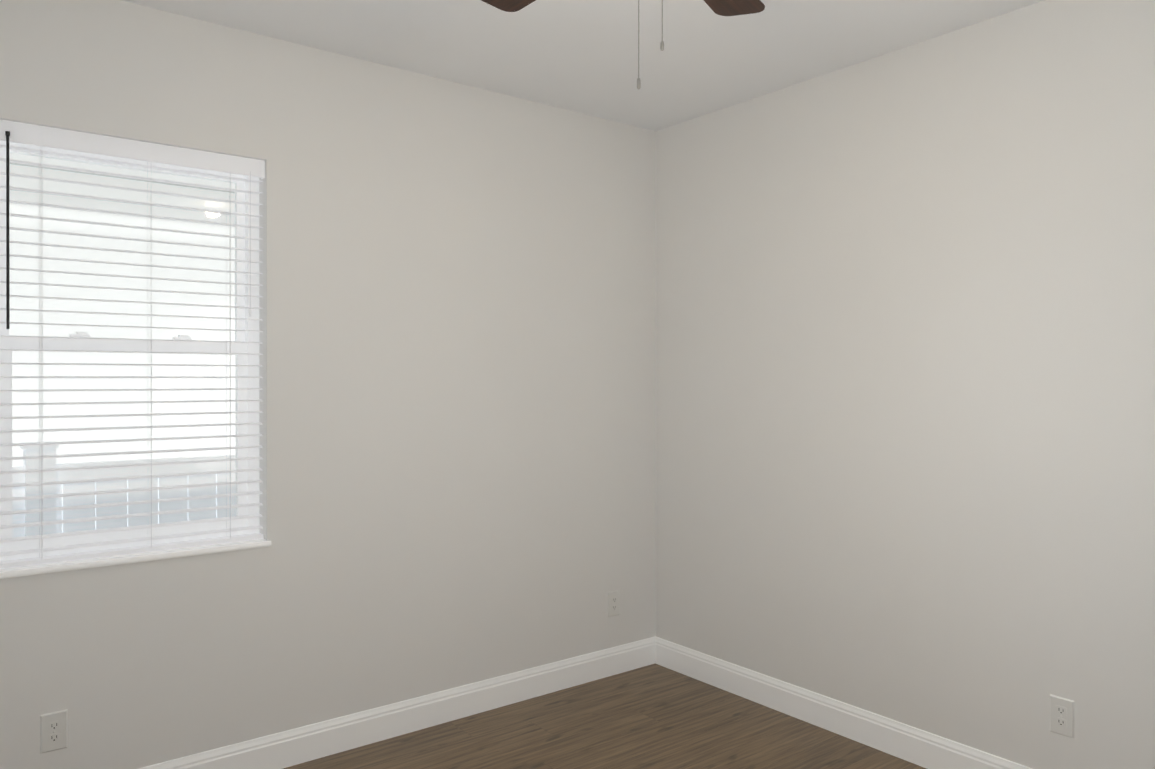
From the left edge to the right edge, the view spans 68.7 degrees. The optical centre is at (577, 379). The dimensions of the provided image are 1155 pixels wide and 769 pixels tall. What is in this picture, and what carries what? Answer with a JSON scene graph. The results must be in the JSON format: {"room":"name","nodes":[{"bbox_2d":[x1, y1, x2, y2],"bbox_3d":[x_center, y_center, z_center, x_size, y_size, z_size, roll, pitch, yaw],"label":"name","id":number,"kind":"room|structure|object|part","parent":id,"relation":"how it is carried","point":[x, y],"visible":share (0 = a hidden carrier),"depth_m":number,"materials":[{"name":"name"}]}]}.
{"room":"empty bedroom","nodes":[
{"label":"empty bedroom","id":0,"kind":"room"},
{"bbox_2d":[0,0,654,768],"bbox_3d":[-0.905,0.089,3.449,3.506,2.740,0.160,0,0,-38],"label":"wall","id":1,"kind":"structure","parent":0,"point":[458,382],"depth_m":3.41,"materials":[{"name":"paint"}]},
{"bbox_2d":[40,709,67,753],"bbox_3d":[-1.692,1.137,2.732,0.076,0.124,0.007,0,0,-38],"label":"outlet","id":2,"kind":"object","parent":1,"relation":"attached to","point":[53,731],"visible":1,"depth_m":2.73,"materials":[{"name":"white plastic"}]},
{"bbox_2d":[0,141,258,560],"bbox_3d":[-1.571,-0.110,2.980,0.862,1.420,0.071,0,0,-38],"label":"window","id":3,"kind":"structure","parent":1,"relation":"in","point":[86,344],"depth_m":3.00,"materials":[{"name":"white plastic"}]},
{"bbox_2d":[0,120,264,568],"bbox_3d":[-1.522,-0.111,2.916,0.856,1.414,0.068,0,0,-38],"label":"window blinds","id":4,"kind":"object","parent":3,"relation":"attached to","point":[31,134],"visible":0.96,"depth_m":2.89,"materials":[{"name":"white plastic"}]},
{"bbox_2d":[0,539,271,578],"bbox_3d":[-1.524,0.610,2.920,0.886,0.020,0.116,0,0,-38],"label":"window sill","id":5,"kind":"structure","parent":1,"relation":"attached to","point":[99,562],"depth_m":2.86,"materials":[{"name":"white wood"}]},
{"bbox_2d":[138,637,654,768],"bbox_3d":[-0.851,1.392,3.382,3.186,0.133,0.014,0,0,-38],"label":"baseboard","id":6,"kind":"structure","parent":1,"relation":"attached to","point":[293,747],"depth_m":3.51,"materials":[{"name":"white wood"}]},
{"bbox_2d":[608,590,619,616],"bbox_3d":[0.181,1.109,4.189,0.076,0.124,0.007,0,0,-38],"label":"outlet","id":7,"kind":"object","parent":1,"relation":"attached to","point":[613,603],"visible":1,"depth_m":4.19,"materials":[{"name":"white plastic"}]},
{"bbox_2d":[122,0,1043,130],"bbox_3d":[0.209,-1.354,2.015,3.506,0.150,3.787,0,0,-38],"label":"ceiling","id":8,"kind":"structure","parent":0,"point":[580,56],"depth_m":3.18,"materials":[{"name":"paint"}]},
{"bbox_2d":[481,0,764,88],"bbox_3d":[0.137,-0.960,2.009,1.250,0.638,1.213,0,0,-38],"label":"ceiling fan","id":9,"kind":"object","parent":8,"relation":"hanging from","point":[730,7],"visible":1,"depth_m":2.46,"materials":[{"name":"brown metal"}]},
{"bbox_3d":[-0.098,-1.098,2.289,0.154,0.023,0.479,0,0,-41],"label":"blade","id":10,"kind":"part","parent":9,"relation":"part of","materials":[{"name":"brown wood"}]},
{"bbox_3d":[0.375,-1.098,2.331,0.154,0.023,0.479,0,0,31],"label":"blade","id":11,"kind":"part","parent":9,"relation":"part of","materials":[{"name":"brown wood"}]},
{"bbox_2d":[283,664,925,768],"bbox_3d":[0.209,1.536,2.019,3.506,0.150,3.787,0,0,-38],"label":"floor","id":12,"kind":"structure","parent":0,"point":[654,716],"depth_m":3.44,"materials":[{"name":"brown wood"}]},
{"bbox_2d":[655,0,1154,768],"bbox_3d":[1.579,0.090,2.981,0.160,2.740,3.627,0,0,-38],"label":"wall","id":13,"kind":"structure","parent":0,"point":[903,384],"depth_m":3.17,"materials":[{"name":"paint"}]},
{"bbox_2d":[655,636,1031,768],"bbox_3d":[1.460,1.393,2.993,0.014,0.133,3.467,0,0,-38],"label":"baseboard","id":14,"kind":"structure","parent":13,"relation":"attached to","point":[919,747],"depth_m":3.50,"materials":[{"name":"white wood"}]},
{"bbox_2d":[1050,694,1073,738],"bbox_3d":[1.608,1.118,2.809,0.007,0.124,0.076,0,0,-38],"label":"outlet","id":15,"kind":"object","parent":13,"relation":"attached to","point":[1061,716],"visible":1,"depth_m":2.81,"materials":[{"name":"white plastic"}]},
{"label":"outside","id":16,"kind":"structure","parent":0,"visible":0},
{"bbox_3d":[-1.933,1.881,4.970,19.000,0.050,3.500,0,0,-38],"label":"ground","id":17,"kind":"structure","parent":16,"visible":0},
{"bbox_2d":[9,153,234,465],"bbox_3d":[-3.008,-1.996,6.345,15.000,8.100,0.200,0,0,-38],"label":"sky","id":18,"kind":"structure","parent":17,"relation":"on","point":[95,293],"depth_m":6.02,"materials":[{"name":"white"}]},
{"bbox_2d":[12,441,235,537],"bbox_3d":[-1.897,1.089,4.997,11.092,1.535,0.156,0,0,-38],"label":"fence","id":19,"kind":"object","parent":17,"relation":"on","point":[200,467],"depth_m":4.53,"materials":[{"name":"plastic"}]}
]}

